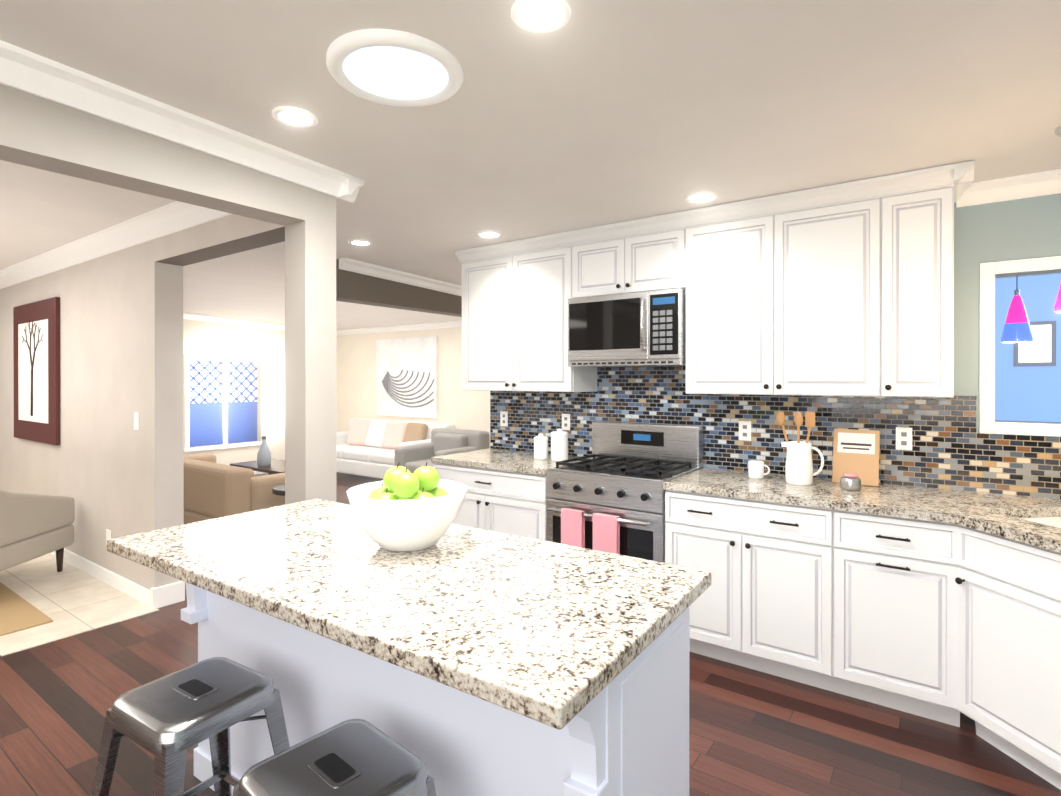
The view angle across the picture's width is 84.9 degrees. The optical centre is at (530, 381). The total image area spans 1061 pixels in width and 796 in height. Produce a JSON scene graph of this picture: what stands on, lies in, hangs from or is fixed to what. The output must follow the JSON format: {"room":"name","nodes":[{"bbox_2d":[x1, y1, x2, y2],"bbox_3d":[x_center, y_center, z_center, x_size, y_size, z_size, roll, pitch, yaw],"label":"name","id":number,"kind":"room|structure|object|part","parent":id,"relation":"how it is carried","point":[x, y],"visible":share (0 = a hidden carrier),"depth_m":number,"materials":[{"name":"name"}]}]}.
{"room":"kitchen","nodes":[
{"label":"kitchen","id":0,"kind":"room"},
{"bbox_2d":[0,239,183,589],"bbox_3d":[-4.950,0.074,5.594,6.400,2.720,0.220,0,0,36],"label":"wall","id":1,"kind":"structure","parent":0,"point":[104,464],"depth_m":4.20,"materials":[{"name":"beige paint"}]},
{"bbox_3d":[-4.289,-0.084,5.014,1.150,1.200,0.048,0,0,36],"label":"print of tree","id":2,"kind":"part","parent":1,"relation":"part of","materials":[{"name":"white paper"}]},
{"bbox_2d":[106,529,110,544],"bbox_3d":[-2.995,1.111,4.118,0.072,0.115,0.005,0,0,36],"label":"switch plate","id":3,"kind":"object","parent":1,"relation":"attached to","point":[108,533],"depth_m":4.12,"materials":[{"name":"white plastic"}]},
{"bbox_2d":[134,412,138,429],"bbox_3d":[-2.606,0.262,3.834,0.072,0.115,0.009,0,0,36],"label":"switch plate","id":4,"kind":"object","parent":1,"relation":"attached to","point":[136,427],"depth_m":3.83,"materials":[{"name":"white plastic"}]},
{"bbox_2d":[183,319,284,464],"bbox_3d":[-4.700,0.067,8.276,0.120,2.720,4.430,0,0,36],"label":"wall","id":5,"kind":"structure","parent":0,"point":[200,337],"depth_m":8.80,"materials":[{"name":"beige paint"}]},
{"bbox_2d":[183,355,267,452],"bbox_3d":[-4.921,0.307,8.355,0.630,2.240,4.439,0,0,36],"label":"room window","id":6,"kind":"structure","parent":5,"relation":"in","point":[221,399],"depth_m":8.87,"materials":[{"name":"white"}]},
{"bbox_2d":[183,312,284,329],"bbox_3d":[-4.651,-0.902,8.171,0.080,0.235,4.320,0,0,36],"label":"crown molding","id":7,"kind":"structure","parent":5,"relation":"attached to","point":[193,316],"depth_m":8.53,"materials":[{"name":"white wood"}]},
{"bbox_2d":[0,472,1060,795],"bbox_3d":[-2.187,1.467,4.775,12.050,0.060,12.600,0,0,36],"label":"floor","id":8,"kind":"structure","parent":0,"point":[754,732],"depth_m":2.37,"materials":[{"name":"brown wood"}]},
{"bbox_2d":[0,582,52,635],"bbox_3d":[-4.709,1.430,3.660,3.250,0.011,1.850,0,0,36],"label":"jute rug","id":9,"kind":"object","parent":8,"relation":"on","point":[18,612],"visible":1,"depth_m":3.55,"materials":[{"name":"beige fabric"}]},
{"bbox_2d":[0,490,74,571],"bbox_3d":[-3.817,0.979,3.954,0.760,0.888,0.890,0,0,-2],"label":"sofa","id":10,"kind":"object","parent":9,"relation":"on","point":[33,526],"visible":0.96,"depth_m":4.01,"materials":[{"name":"beige fabric"}]},
{"bbox_2d":[0,553,158,656],"bbox_3d":[-5.179,1.434,5.227,6.460,0.004,0.750,0,0,36],"label":"tile floor","id":11,"kind":"structure","parent":8,"relation":"on","point":[69,600],"depth_m":3.79,"materials":[{"name":"beige tile"}]},
{"bbox_2d":[49,548,158,608],"bbox_3d":[-4.982,1.370,5.535,6.420,0.130,0.025,0,0,36],"label":"baseboard","id":12,"kind":"structure","parent":8,"relation":"on","point":[150,597],"depth_m":4.03,"materials":[{"name":"white wood"}]},
{"bbox_2d":[91,657,289,795],"bbox_3d":[-0.902,1.135,1.564,0.458,0.622,0.458,0,0,32],"label":"stool","id":13,"kind":"object","parent":8,"relation":"on","point":[168,721],"visible":0.96,"depth_m":1.51,"materials":[{"name":"grey metal"}]},
{"bbox_2d":[184,453,284,523],"bbox_3d":[-3.046,1.075,5.635,2.150,0.720,0.900,0,0,36],"label":"sofa","id":14,"kind":"object","parent":8,"relation":"on","point":[213,489],"visible":0.42,"depth_m":4.86,"materials":[{"name":"brown fabric"}]},
{"bbox_2d":[230,459,284,474],"bbox_3d":[-3.255,1.249,7.447,1.200,0.360,0.600,0,0,36],"label":"coffee table","id":15,"kind":"object","parent":8,"relation":"on","point":[276,466],"visible":0.35,"depth_m":7.30,"materials":[{"name":"brown wood"}]},
{"bbox_2d":[257,436,271,466],"bbox_3d":[-3.354,0.876,7.307,0.170,0.385,0.170,0,0,36],"label":"bottle vase","id":16,"kind":"object","parent":15,"relation":"on","point":[264,456],"visible":1,"depth_m":7.25,"materials":[{"name":"grey ceramic"}]},
{"bbox_2d":[272,484,284,495],"bbox_3d":[-1.933,1.157,4.862,0.420,0.560,0.420,0,0,36],"label":"round side table","id":17,"kind":"object","parent":8,"relation":"on","point":[278,489],"visible":0.12,"depth_m":4.71,"materials":[{"name":"black wood"}]},
{"bbox_2d":[285,187,335,504],"bbox_3d":[-1.079,0.082,2.850,0.170,2.720,0.170,0,0,36],"label":"pillar","id":18,"kind":"structure","parent":8,"relation":"on","point":[310,357],"depth_m":2.79,"materials":[{"name":"paint"}]},
{"bbox_2d":[233,719,435,795],"bbox_3d":[-0.419,1.136,1.242,0.458,0.622,0.458,0,0,42],"label":"stool","id":19,"kind":"object","parent":8,"relation":"on","point":[356,757],"visible":1,"depth_m":1.24,"materials":[{"name":"grey metal"}]},
{"bbox_2d":[336,418,454,478],"bbox_3d":[-2.233,1.009,8.614,2.200,0.835,0.950,0,0,36],"label":"sofa","id":20,"kind":"object","parent":8,"relation":"on","point":[366,447],"visible":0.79,"depth_m":8.36,"materials":[{"name":"beige fabric"}]},
{"bbox_2d":[181,590,688,795],"bbox_3d":[-0.449,1.005,1.784,1.702,0.880,0.771,0,0,36],"label":"kitchen island","id":21,"kind":"object","parent":8,"relation":"on","point":[634,741],"depth_m":1.47,"materials":[{"name":"white wood"}]},
{"bbox_2d":[107,498,710,749],"bbox_3d":[-0.454,0.546,1.770,1.786,0.040,0.856,0,0,36],"label":"island countertop","id":22,"kind":"structure","parent":21,"relation":"on","point":[521,636],"depth_m":1.45,"materials":[{"name":"beige stone"}]},
{"bbox_2d":[346,462,467,550],"bbox_3d":[-0.392,0.391,1.861,0.378,0.267,0.378,0,0,36],"label":"fruit bowl","id":23,"kind":"object","parent":22,"relation":"on","point":[399,508],"visible":1,"depth_m":1.75,"materials":[{"name":"white ceramic"}]},
{"bbox_2d":[395,428,489,473],"bbox_3d":[-1.104,1.030,7.288,0.880,0.800,0.850,0,0,36],"label":"armchair","id":24,"kind":"object","parent":8,"relation":"on","point":[413,458],"visible":0.38,"depth_m":7.27,"materials":[{"name":"grey fabric"}]},
{"bbox_2d":[433,464,548,540],"bbox_3d":[-0.110,1.004,4.055,0.962,0.870,0.638,0,0,36],"label":"base cabinet","id":25,"kind":"object","parent":8,"relation":"on","point":[514,503],"depth_m":3.72,"materials":[{"name":"white wood"}]},
{"bbox_2d":[431,448,591,475],"bbox_3d":[-0.117,0.548,4.043,0.960,0.039,0.648,0,0,36],"label":"countertop","id":26,"kind":"structure","parent":25,"relation":"on","point":[499,460],"depth_m":3.89,"materials":[{"name":"beige stone"}]},
{"bbox_2d":[534,433,547,459],"bbox_3d":[0.071,0.442,3.965,0.100,0.173,0.100,0,0,36],"label":"canister","id":27,"kind":"object","parent":26,"relation":"on","point":[540,446],"visible":1,"depth_m":3.92,"materials":[{"name":"white ceramic"}]},
{"bbox_2d":[551,428,567,460],"bbox_3d":[0.194,0.422,3.889,0.121,0.213,0.121,0,0,36],"label":"canister","id":28,"kind":"object","parent":26,"relation":"on","point":[559,444],"visible":1,"depth_m":3.84,"materials":[{"name":"white ceramic"}]},
{"bbox_2d":[545,421,702,562],"bbox_3d":[0.562,0.858,3.518,0.742,1.165,0.712,0,0,36],"label":"range","id":29,"kind":"object","parent":8,"relation":"on","point":[609,496],"visible":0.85,"depth_m":3.34,"materials":[{"name":"silver metal"}]},
{"bbox_2d":[665,560,834,691],"bbox_3d":[1.220,1.007,3.101,0.800,0.870,0.638,0,0,36],"label":"base cabinet","id":30,"kind":"object","parent":8,"relation":"on","point":[780,628],"depth_m":2.79,"materials":[{"name":"white wood"}]},
{"bbox_2d":[835,592,950,724],"bbox_3d":[1.733,1.008,2.733,0.462,0.870,0.638,0,0,36],"label":"base cabinet","id":31,"kind":"object","parent":8,"relation":"on","point":[892,654],"depth_m":2.49,"materials":[{"name":"white wood"}]},
{"bbox_2d":[951,612,1060,789],"bbox_3d":[2.227,1.009,2.125,1.077,0.870,1.051,0,0,36],"label":"base cabinet","id":32,"kind":"object","parent":8,"relation":"on","point":[1006,678],"depth_m":2.14,"materials":[{"name":"white wood"}]},
{"bbox_2d":[663,468,1060,631],"bbox_3d":[1.513,0.554,2.201,2.328,0.039,1.743,0,0,36],"label":"countertop","id":33,"kind":"structure","parent":32,"relation":"on","point":[939,548],"depth_m":2.56,"materials":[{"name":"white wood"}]},
{"bbox_2d":[748,460,769,478],"bbox_3d":[1.256,0.485,3.189,0.114,0.090,0.082,0,0,36],"label":"mug","id":34,"kind":"object","parent":33,"relation":"on","point":[755,469],"visible":1,"depth_m":3.17,"materials":[{"name":"white ceramic"}]},
{"bbox_2d":[776,411,823,485],"bbox_3d":[1.397,0.344,3.014,0.227,0.375,0.132,0,0,36],"label":"pitcher","id":35,"kind":"object","parent":33,"relation":"on","point":[799,467],"visible":1,"depth_m":2.98,"materials":[{"name":"white ceramic"}]},
{"bbox_2d":[832,429,879,490],"bbox_3d":[1.629,0.392,2.930,0.210,0.279,0.284,0,0,36],"label":"cookbook stand","id":36,"kind":"object","parent":33,"relation":"on","point":[856,460],"visible":1,"depth_m":3.00,"materials":[{"name":"brown wood"}]},
{"bbox_2d":[987,504,1060,535],"bbox_3d":[2.114,0.673,2.179,0.679,0.223,0.678,0,0,36],"label":"sink","id":37,"kind":"object","parent":33,"relation":"in","point":[1017,519],"depth_m":2.32,"materials":[{"name":"white stone"}]},
{"bbox_2d":[0,0,1060,329],"bbox_3d":[-2.187,-1.031,4.768,12.050,0.541,12.600,0,0,36],"label":"ceiling","id":38,"kind":"structure","parent":0,"point":[596,112],"depth_m":2.11,"materials":[{"name":"paint"}]},
{"bbox_2d":[0,201,230,288],"bbox_3d":[-4.423,-0.963,5.073,7.860,0.114,0.110,0,0,36],"label":"crown molding","id":39,"kind":"structure","parent":38,"relation":"attached to","point":[176,216],"depth_m":3.89,"materials":[{"name":"white"}]},
{"bbox_2d":[0,83,304,225],"bbox_3d":[-2.643,-1.011,0.665,0.170,0.520,5.200,0,0,36],"label":"beam","id":40,"kind":"structure","parent":38,"relation":"attached to","point":[37,132],"depth_m":2.16,"materials":[{"name":"paint"}]},
{"bbox_2d":[0,40,363,202],"bbox_3d":[-2.457,-1.042,0.695,0.095,0.286,5.465,0,0,36],"label":"crown molding","id":41,"kind":"structure","parent":38,"relation":"attached to","point":[36,74],"depth_m":2.17,"materials":[{"name":"white wood"}]},
{"bbox_2d":[154,214,284,265],"bbox_3d":[-1.741,-1.018,3.322,1.460,0.522,0.171,0,0,36],"label":"header beam","id":42,"kind":"structure","parent":38,"relation":"attached to","point":[230,234],"depth_m":3.28,"materials":[{"name":"beige paint"}]},
{"bbox_2d":[272,106,318,127],"bbox_3d":[-0.906,-1.018,2.238,0.167,0.012,0.167,0,0,12],"label":"recessed light","id":43,"kind":"object","parent":38,"relation":"in","point":[292,116],"depth_m":2.22,"materials":[{"name":"white plastic"}]},
{"bbox_2d":[348,239,372,245],"bbox_3d":[-1.196,-0.977,4.082,0.167,0.012,0.167,0,0,-3],"label":"recessed light","id":44,"kind":"object","parent":38,"relation":"in","point":[359,242],"depth_m":4.06,"materials":[{"name":"white"}]},
{"bbox_2d":[326,29,462,106],"bbox_3d":[-0.439,-1.011,1.903,0.436,0.036,0.436,0,0,36],"label":"ceiling light","id":45,"kind":"object","parent":38,"relation":"attached to","point":[391,67],"visible":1,"depth_m":1.86,"materials":[{"name":"white plastic"}]},
{"bbox_2d":[336,259,461,316],"bbox_3d":[-0.611,-0.977,6.006,0.170,0.620,3.350,0,0,36],"label":"beam","id":46,"kind":"structure","parent":38,"relation":"attached to","point":[354,287],"depth_m":5.04,"materials":[{"name":"beige paint"}]},
{"bbox_2d":[477,231,501,237],"bbox_3d":[-0.270,-0.965,3.812,0.167,0.012,0.167,0,0,30],"label":"recessed light","id":47,"kind":"object","parent":38,"relation":"in","point":[486,234],"depth_m":3.80,"materials":[{"name":"white plastic"}]},
{"bbox_2d":[511,0,571,32],"bbox_3d":[0.030,-1.016,1.604,0.167,0.012,0.167,0,0,-3],"label":"recessed light","id":48,"kind":"object","parent":38,"relation":"in","point":[546,15],"depth_m":1.60,"materials":[{"name":"white"}]},
{"bbox_2d":[685,191,717,202],"bbox_3d":[0.891,-0.961,3.029,0.167,0.012,0.167,0,0,30],"label":"recessed light","id":49,"kind":"object","parent":38,"relation":"in","point":[702,196],"depth_m":3.01,"materials":[{"name":"white"}]},
{"bbox_2d":[1001,276,1032,342],"bbox_3d":[2.707,-0.572,3.229,0.140,0.706,0.140,0,0,36],"label":"light","id":50,"kind":"object","parent":38,"relation":"hanging from","point":[1017,328],"visible":0.69,"depth_m":3.20,"materials":[{"name":"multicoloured glass"}]},
{"bbox_2d":[1054,126,1060,312],"bbox_3d":[2.054,-0.615,2.184,0.124,0.699,0.124,0,0,36],"label":"pendant light","id":51,"kind":"object","parent":38,"relation":"hanging from","point":[1057,307],"visible":1,"depth_m":2.20,"materials":[{"name":"pink glass"}]},
{"bbox_2d":[336,274,1060,434],"bbox_3d":[0.616,0.070,7.265,9.940,2.720,0.120,0,0,36],"label":"wall","id":52,"kind":"structure","parent":0,"point":[459,407],"depth_m":8.15,"materials":[{"name":"beige paint"}]},
{"bbox_2d":[336,320,461,335],"bbox_3d":[-1.088,-0.826,8.361,5.650,0.083,0.080,0,0,36],"label":"crown molding","id":53,"kind":"structure","parent":52,"relation":"attached to","point":[449,324],"depth_m":9.00,"materials":[{"name":"white wood"}]},
{"bbox_2d":[339,258,461,295],"bbox_3d":[-0.541,-0.876,5.889,0.080,0.197,3.240,0,0,36],"label":"crown molding","id":54,"kind":"structure","parent":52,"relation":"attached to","point":[347,264],"depth_m":5.02,"materials":[{"name":"white wood"}]},
{"bbox_2d":[376,336,437,417],"bbox_3d":[-1.936,-0.065,8.982,1.350,1.220,0.056,0,0,36],"label":"canvas art","id":55,"kind":"object","parent":52,"relation":"attached to","point":[406,377],"visible":1,"depth_m":8.93,"materials":[{"name":"grey"}]},
{"bbox_2d":[1013,321,1055,365],"bbox_3d":[4.073,-0.303,4.689,0.260,0.360,0.032,0,0,36],"label":"picture","id":56,"kind":"object","parent":52,"relation":"attached to","point":[1040,350],"visible":0.83,"depth_m":4.66,"materials":[{"name":"grey"}]},
{"bbox_2d":[954,193,1060,436],"bbox_3d":[1.417,0.081,3.430,4.170,2.720,0.120,0,0,36],"label":"wall","id":57,"kind":"structure","parent":0,"point":[1024,228],"depth_m":2.81,"materials":[{"name":"paint"}]},
{"bbox_2d":[459,232,596,391],"bbox_3d":[-0.025,-0.438,4.171,0.962,1.014,0.343,0,0,36],"label":"upper cabinet","id":58,"kind":"object","parent":57,"relation":"attached to","point":[515,297],"depth_m":4.00,"materials":[{"name":"white wood"}]},
{"bbox_2d":[571,212,686,297],"bbox_3d":[0.673,-0.739,3.669,0.756,0.409,0.343,0,0,36],"label":"upper cabinet","id":59,"kind":"object","parent":57,"relation":"attached to","point":[640,255],"depth_m":3.50,"materials":[{"name":"white wood"}]},
{"bbox_2d":[568,288,685,367],"bbox_3d":[0.642,-0.311,3.627,0.746,0.433,0.437,0,0,36],"label":"over-the-range microwave","id":60,"kind":"object","parent":59,"relation":"attached to","point":[642,329],"visible":0.98,"depth_m":3.45,"materials":[{"name":"silver metal"}]},
{"bbox_2d":[490,366,1060,498],"bbox_3d":[1.330,0.221,3.413,4.049,0.640,0.008,0,0,36],"label":"tile backsplash","id":61,"kind":"structure","parent":57,"relation":"attached to","point":[952,449],"depth_m":3.29,"materials":[{"name":"tile"}]},
{"bbox_2d":[500,411,507,425],"bbox_3d":[-0.207,0.290,4.506,0.072,0.115,0.005,0,0,36],"label":"electrical outlet plate","id":62,"kind":"object","parent":61,"relation":"attached to","point":[503,414],"depth_m":4.50,"materials":[{"name":"white plastic"}]},
{"bbox_2d":[562,414,569,429],"bbox_3d":[0.255,0.291,4.175,0.072,0.115,0.005,0,0,36],"label":"electrical outlet plate","id":63,"kind":"object","parent":61,"relation":"attached to","point":[565,417],"depth_m":4.17,"materials":[{"name":"white plastic"}]},
{"bbox_2d":[739,421,750,440],"bbox_3d":[1.273,0.293,3.445,0.072,0.115,0.005,0,0,36],"label":"electrical outlet plate","id":64,"kind":"object","parent":61,"relation":"attached to","point":[744,426],"depth_m":3.44,"materials":[{"name":"white plastic"}]},
{"bbox_2d":[896,427,911,449],"bbox_3d":[1.920,0.295,2.982,0.072,0.115,0.005,0,0,36],"label":"electrical outlet plate","id":65,"kind":"object","parent":61,"relation":"attached to","point":[903,438],"depth_m":2.98,"materials":[{"name":"white plastic"}]},
{"bbox_2d":[685,180,882,396],"bbox_3d":[1.371,-0.435,3.170,0.960,1.014,0.343,0,0,36],"label":"upper cabinet","id":66,"kind":"object","parent":57,"relation":"attached to","point":[845,289],"depth_m":2.99,"materials":[{"name":"white wood"}]},
{"bbox_2d":[883,164,958,397],"bbox_3d":[1.874,-0.434,2.809,0.280,1.014,0.343,0,0,36],"label":"upper cabinet","id":67,"kind":"object","parent":57,"relation":"attached to","point":[918,207],"depth_m":2.66,"materials":[{"name":"white wood"}]},
{"bbox_2d":[956,169,1060,207],"bbox_3d":[2.515,-0.899,2.513,1.080,0.088,0.085,0,0,36],"label":"crown molding","id":68,"kind":"structure","parent":57,"relation":"attached to","point":[1044,183],"depth_m":2.70,"materials":[{"name":"white wood"}]},
{"bbox_2d":[979,256,1060,436],"bbox_3d":[2.570,-0.159,2.592,0.896,0.821,0.136,0,0,36],"label":"window","id":69,"kind":"structure","parent":57,"relation":"in","point":[988,424],"depth_m":2.77,"materials":[{"name":"white"}]}
]}

